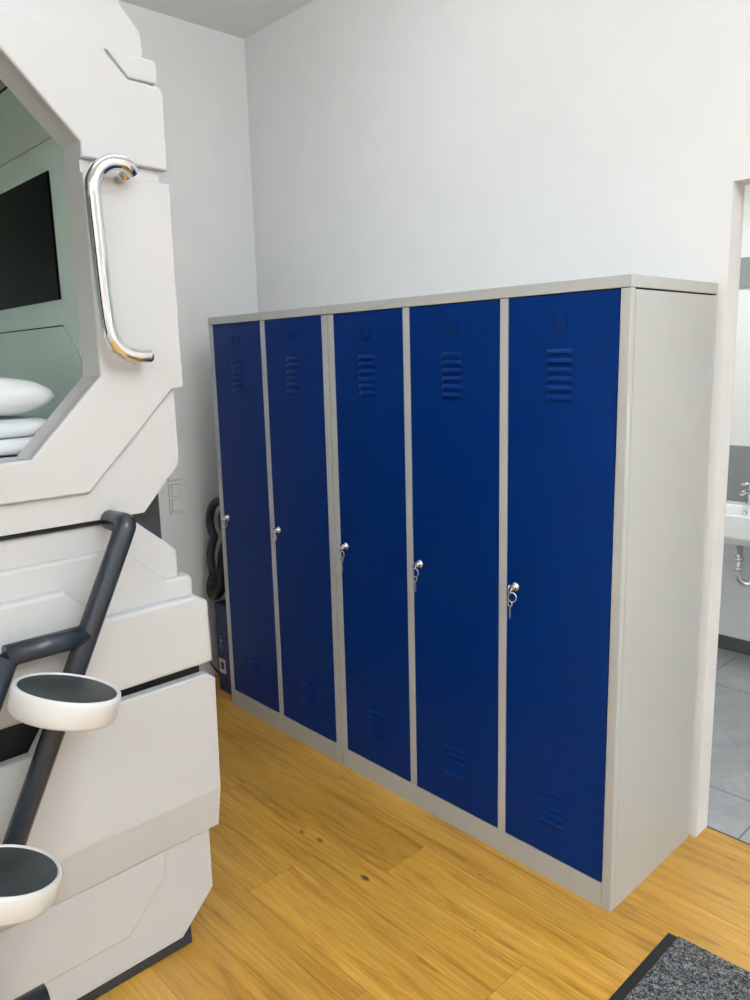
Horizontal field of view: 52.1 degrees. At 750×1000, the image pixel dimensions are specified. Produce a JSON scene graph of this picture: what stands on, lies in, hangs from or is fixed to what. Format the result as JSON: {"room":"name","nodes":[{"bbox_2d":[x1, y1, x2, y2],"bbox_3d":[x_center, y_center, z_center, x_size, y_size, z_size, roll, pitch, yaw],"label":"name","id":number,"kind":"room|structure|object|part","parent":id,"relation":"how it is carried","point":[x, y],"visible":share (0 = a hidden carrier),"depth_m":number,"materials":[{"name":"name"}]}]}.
{"room":"dormitory","nodes":[
{"label":"dormitory","id":0,"kind":"room"},
{"bbox_2d":[116,0,257,675],"bbox_3d":[-2.124,-0.396,2.643,4.120,3.140,0.100,-11,14,-42],"label":"wall","id":1,"kind":"structure","parent":0,"point":[201,71],"depth_m":3.70,"materials":[{"name":"paint"}]},
{"bbox_2d":[167,463,181,480],"bbox_3d":[-0.971,-0.135,3.710,0.076,0.078,0.012,-11,14,-42],"label":"wall plate","id":2,"kind":"object","parent":1,"relation":"attached to","point":[176,474],"visible":0.71,"depth_m":3.71,"materials":[{"name":"plastic"}]},
{"bbox_2d":[168,481,184,513],"bbox_3d":[-0.967,-0.011,3.732,0.076,0.156,0.014,-11,14,-42],"label":"light switch","id":3,"kind":"object","parent":1,"relation":"attached to","point":[175,489],"visible":1,"depth_m":3.72,"materials":[{"name":"plastic"}]},
{"bbox_2d":[209,661,218,673],"bbox_3d":[-0.786,0.801,3.898,0.215,0.261,0.076,-1,11,4],"label":"power cable","id":4,"kind":"object","parent":1,"relation":"attached to","point":[211,663],"visible":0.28,"depth_m":3.88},
{"bbox_2d":[120,0,312,38],"bbox_3d":[0.736,-1.498,-0.693,4.305,0.100,8.560,-11,14,-42],"label":"ceiling","id":5,"kind":"structure","parent":0,"point":[242,19],"depth_m":3.41,"materials":[{"name":"paint"}]},
{"bbox_2d":[95,648,749,999],"bbox_3d":[1.454,1.551,0.486,6.060,0.080,8.560,-11,14,-42],"label":"floor","id":6,"kind":"structure","parent":0,"point":[329,883],"depth_m":2.30,"materials":[{"name":"brown wood"}]},
{"bbox_2d":[0,510,135,999],"bbox_3d":[-0.788,0.725,1.578,0.820,1.281,0.327,-11,14,-42],"label":"ladder","id":7,"kind":"object","parent":6,"relation":"on","point":[57,703],"visible":1,"depth_m":1.63,"materials":[{"name":"dark grey metal"},{"name":"white plastic"},{"name":"dark rubber"}]},
{"bbox_2d":[0,493,219,999],"bbox_3d":[-1.646,0.681,1.820,2.160,1.300,1.265,-11,14,-42],"label":"capsule","id":8,"kind":"object","parent":6,"relation":"on","point":[127,810],"visible":0.66,"depth_m":1.92,"materials":[{"name":"white plastic"}]},
{"bbox_3d":[-1.251,1.163,1.496,1.815,0.194,0.085,-11,14,-42],"label":"skirt raised panel","id":9,"kind":"part","parent":8,"relation":"part of","materials":[{"name":"white plastic"}]},
{"bbox_3d":[-1.687,0.126,1.747,2.030,0.180,1.106,-11,14,-42],"label":"stacking frame","id":10,"kind":"part","parent":8,"relation":"part of","materials":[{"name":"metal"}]},
{"bbox_3d":[-1.278,0.371,1.357,2.080,0.399,0.064,-11,14,-42],"label":"panel","id":11,"kind":"part","parent":8,"relation":"part of","materials":[{"name":"white plastic"}]},
{"bbox_2d":[0,0,182,535],"bbox_3d":[-1.657,-0.519,1.577,2.104,1.253,1.323,-11,14,-42],"label":"capsule","id":12,"kind":"object","parent":8,"relation":"on","point":[89,312],"visible":1,"depth_m":1.78,"materials":[{"name":"white plastic"}]},
{"bbox_3d":[-1.676,-0.026,1.702,1.850,0.061,1.070,-11,14,-42],"label":"mattress","id":13,"kind":"part","parent":12,"relation":"part of","materials":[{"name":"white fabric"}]},
{"bbox_2d":[0,416,45,455],"bbox_3d":[-1.146,-0.141,1.823,0.665,0.089,0.444,-11,14,-42],"label":"duvet","id":14,"kind":"object","parent":12,"relation":"on","point":[16,432],"visible":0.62,"depth_m":1.82,"materials":[{"name":"white fabric"}]},
{"bbox_2d":[0,377,54,414],"bbox_3d":[-1.154,-0.240,1.792,0.411,0.125,0.636,8,14,41],"label":"pillow","id":15,"kind":"object","parent":14,"relation":"on","point":[17,396],"visible":1,"depth_m":1.84,"materials":[{"name":"white fabric"}]},
{"bbox_2d":[0,171,60,310],"bbox_3d":[-1.054,-0.746,2.268,0.006,0.333,0.546,-11,14,-42],"label":"television","id":16,"kind":"object","parent":12,"relation":"on","point":[30,264],"depth_m":2.20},
{"bbox_3d":[-0.575,-0.535,1.718,0.129,0.454,0.043,-11,14,-42],"label":"grab handle","id":17,"kind":"part","parent":12,"relation":"part of","materials":[{"name":"silver metal"}]},
{"bbox_3d":[-1.258,0.408,1.342,2.100,0.341,0.042,-11,14,-42],"label":"stepped panel","id":18,"kind":"part","parent":8,"relation":"part of","materials":[{"name":"white plastic"}]},
{"bbox_3d":[-1.234,0.447,1.326,2.154,0.280,0.043,-11,14,-42],"label":"raised panel","id":19,"kind":"part","parent":8,"relation":"part of","materials":[{"name":"white plastic"}]},
{"bbox_3d":[-1.270,1.206,1.526,2.101,0.296,0.126,-11,14,-42],"label":"skirt panel","id":20,"kind":"part","parent":8,"relation":"part of","materials":[{"name":"white plastic"}]},
{"bbox_3d":[-1.628,1.233,1.918,1.900,0.170,1.178,-11,14,-42],"label":"frame","id":21,"kind":"part","parent":8,"relation":"part of","materials":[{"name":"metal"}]},
{"bbox_2d":[215,599,231,694],"bbox_3d":[-0.610,0.710,3.838,0.314,0.455,0.174,-11,14,-42],"label":"cardboard box","id":22,"kind":"object","parent":6,"relation":"on","point":[220,606],"visible":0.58,"depth_m":3.75,"materials":[{"name":"paper"}]},
{"bbox_2d":[206,497,224,599],"bbox_3d":[-0.723,0.237,3.731,0.230,0.517,0.130,3,11,22],"label":"hose","id":23,"kind":"object","parent":22,"relation":"on","point":[215,586],"visible":0.51,"depth_m":3.74,"materials":[{"name":"black rubber"}]},
{"bbox_2d":[208,306,342,763],"bbox_3d":[-0.263,0.103,3.374,0.544,1.800,0.802,-11,14,-42],"label":"locker","id":24,"kind":"object","parent":6,"relation":"on","point":[270,369],"visible":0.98,"depth_m":3.17,"materials":[{"name":"blue metal"}]},
{"bbox_2d":[231,358,243,391],"bbox_3d":[-0.583,-0.526,3.237,0.006,0.139,0.084,-11,14,-42],"label":"vent","id":25,"kind":"object","parent":24,"relation":"attached to","point":[237,364],"depth_m":3.23,"materials":[{"name":"blue metal"}]},
{"bbox_3d":[-0.557,0.090,3.359,0.019,1.684,0.351,-11,14,-42],"label":"door","id":26,"kind":"part","parent":24,"relation":"part of","materials":[{"name":"blue paint"}]},
{"bbox_2d":[248,653,259,680],"bbox_3d":[-0.550,0.758,3.475,0.006,0.114,0.084,-11,14,-42],"label":"vent","id":27,"kind":"object","parent":24,"relation":"attached to","point":[253,658],"depth_m":3.47,"materials":[{"name":"blue metal"}]},
{"bbox_2d":[286,357,300,392],"bbox_3d":[-0.319,-0.482,2.961,0.006,0.139,0.084,-11,14,-42],"label":"vent","id":28,"kind":"object","parent":24,"relation":"attached to","point":[293,364],"depth_m":2.96,"materials":[{"name":"blue metal"}]},
{"bbox_3d":[-0.292,0.134,3.083,0.019,1.684,0.351,-11,14,-42],"label":"door","id":29,"kind":"part","parent":24,"relation":"part of","materials":[{"name":"blue paint"}]},
{"bbox_2d":[300,677,313,707],"bbox_3d":[-0.286,0.803,3.199,0.006,0.114,0.084,-11,14,-42],"label":"vent","id":30,"kind":"object","parent":24,"relation":"attached to","point":[306,683],"depth_m":3.20,"materials":[{"name":"blue metal"}]},
{"bbox_2d":[326,274,717,911],"bbox_3d":[0.425,0.219,2.656,0.544,1.800,1.187,-11,14,-42],"label":"locker","id":31,"kind":"object","parent":6,"relation":"on","point":[520,472],"visible":1,"depth_m":2.32,"materials":[{"name":"blue metal"}]},
{"bbox_2d":[358,354,375,394],"bbox_3d":[-0.030,-0.433,2.659,0.006,0.139,0.084,-11,14,-42],"label":"vent","id":32,"kind":"object","parent":31,"relation":"attached to","point":[366,362],"depth_m":2.66,"materials":[{"name":"blue metal"}]},
{"bbox_3d":[-0.004,0.183,2.781,0.019,1.684,0.346,-11,14,-42],"label":"door","id":33,"kind":"part","parent":31,"relation":"part of","materials":[{"name":"blue paint"}]},
{"bbox_2d":[368,707,383,742],"bbox_3d":[0.003,0.851,2.897,0.006,0.114,0.084,-11,14,-42],"label":"vent","id":34,"kind":"object","parent":31,"relation":"attached to","point":[375,714],"depth_m":2.90,"materials":[{"name":"blue metal"}]},
{"bbox_2d":[441,352,461,397],"bbox_3d":[0.236,-0.389,2.381,0.006,0.139,0.084,-11,14,-42],"label":"vent","id":35,"kind":"object","parent":31,"relation":"attached to","point":[451,362],"depth_m":2.38,"materials":[{"name":"blue metal"}]},
{"bbox_2d":[445,742,463,781],"bbox_3d":[0.269,0.896,2.619,0.006,0.114,0.084,-11,14,-42],"label":"vent","id":36,"kind":"object","parent":31,"relation":"attached to","point":[454,751],"depth_m":2.62,"materials":[{"name":"blue metal"}]},
{"bbox_3d":[0.263,0.228,2.503,0.019,1.684,0.362,-11,14,-42],"label":"door","id":37,"kind":"part","parent":31,"relation":"part of","materials":[{"name":"blue paint"}]},
{"bbox_2d":[539,786,562,829],"bbox_3d":[0.535,0.941,2.341,0.006,0.114,0.084,-11,14,-42],"label":"vent","id":38,"kind":"object","parent":31,"relation":"attached to","point":[550,797],"depth_m":2.34,"materials":[{"name":"blue metal"}]},
{"bbox_2d":[546,348,572,399],"bbox_3d":[0.503,-0.344,2.103,0.006,0.139,0.084,-11,14,-42],"label":"vent","id":39,"kind":"object","parent":31,"relation":"attached to","point":[559,361],"depth_m":2.10,"materials":[{"name":"blue metal"}]},
{"bbox_3d":[0.529,0.272,2.224,0.019,1.684,0.346,-11,14,-42],"label":"door","id":40,"kind":"part","parent":31,"relation":"part of","materials":[{"name":"blue paint"}]},
{"bbox_2d":[608,933,749,999],"bbox_3d":[0.888,1.349,1.400,1.045,0.012,1.197,-11,14,-42],"label":"door mat","id":41,"kind":"object","parent":6,"relation":"on","point":[677,968],"visible":1,"depth_m":1.99,"materials":[{"name":"grey carpet"}]},
{"bbox_2d":[707,826,749,844],"bbox_3d":[1.467,1.175,2.288,0.005,0.003,0.955,-11,14,-42],"label":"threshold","id":42,"kind":"structure","parent":6,"relation":"on","point":[707,826],"depth_m":2.58,"materials":[{"name":"metal"}]},
{"bbox_2d":[244,0,749,836],"bbox_3d":[2.309,-0.208,1.021,0.085,3.140,8.560,-11,14,-42],"label":"wall","id":43,"kind":"structure","parent":0,"point":[399,148],"depth_m":2.70,"materials":[{"name":"paint"}]},
{"bbox_2d":[718,185,749,640],"bbox_3d":[2.455,-0.382,3.425,0.100,2.600,2.650,-11,14,-42],"label":"wall","id":44,"kind":"structure","parent":0,"point":[734,618],"depth_m":3.97,"materials":[{"name":"white paint"}]},
{"bbox_2d":[718,634,749,655],"bbox_3d":[2.446,0.867,3.618,0.012,0.075,2.450,-11,14,-42],"label":"baseboard","id":45,"kind":"structure","parent":44,"relation":"attached to","point":[725,642],"depth_m":4.14,"materials":[{"name":"tile"}]},
{"bbox_2d":[724,500,749,546],"bbox_3d":[1.943,0.137,3.723,0.368,0.153,0.620,-11,14,-42],"label":"washbasin","id":46,"kind":"object","parent":44,"relation":"attached to","point":[737,517],"visible":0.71,"depth_m":3.69,"materials":[{"name":"white ceramic"}]},
{"bbox_2d":[733,545,749,586],"bbox_3d":[1.929,0.309,3.871,0.269,0.237,0.085,-6,12,-24],"label":"trap","id":47,"kind":"object","parent":46,"relation":"attached to","point":[738,558],"visible":0.98,"depth_m":3.83,"materials":[{"name":"silver metal"}]},
{"bbox_2d":[740,482,749,504],"bbox_3d":[1.876,-0.029,3.885,0.157,0.118,0.079,-11,14,-42],"label":"tap","id":48,"kind":"object","parent":46,"relation":"on","point":[745,491],"visible":1,"depth_m":3.90,"materials":[{"name":"silver metal"}]},
{"bbox_2d":[726,445,749,501],"bbox_3d":[2.079,-0.095,3.809,0.012,0.315,1.050,-11,14,-42],"label":"trim","id":49,"kind":"structure","parent":44,"relation":"attached to","point":[739,456],"depth_m":3.99,"materials":[{"name":"grey tile"}]},
{"bbox_2d":[739,257,749,286],"bbox_3d":[2.412,-1.044,3.242,0.020,0.140,2.400,-11,14,-42],"label":"trim","id":50,"kind":"structure","parent":44,"relation":"attached to","point":[744,281],"depth_m":3.82,"materials":[{"name":"grey tile"}]}
]}

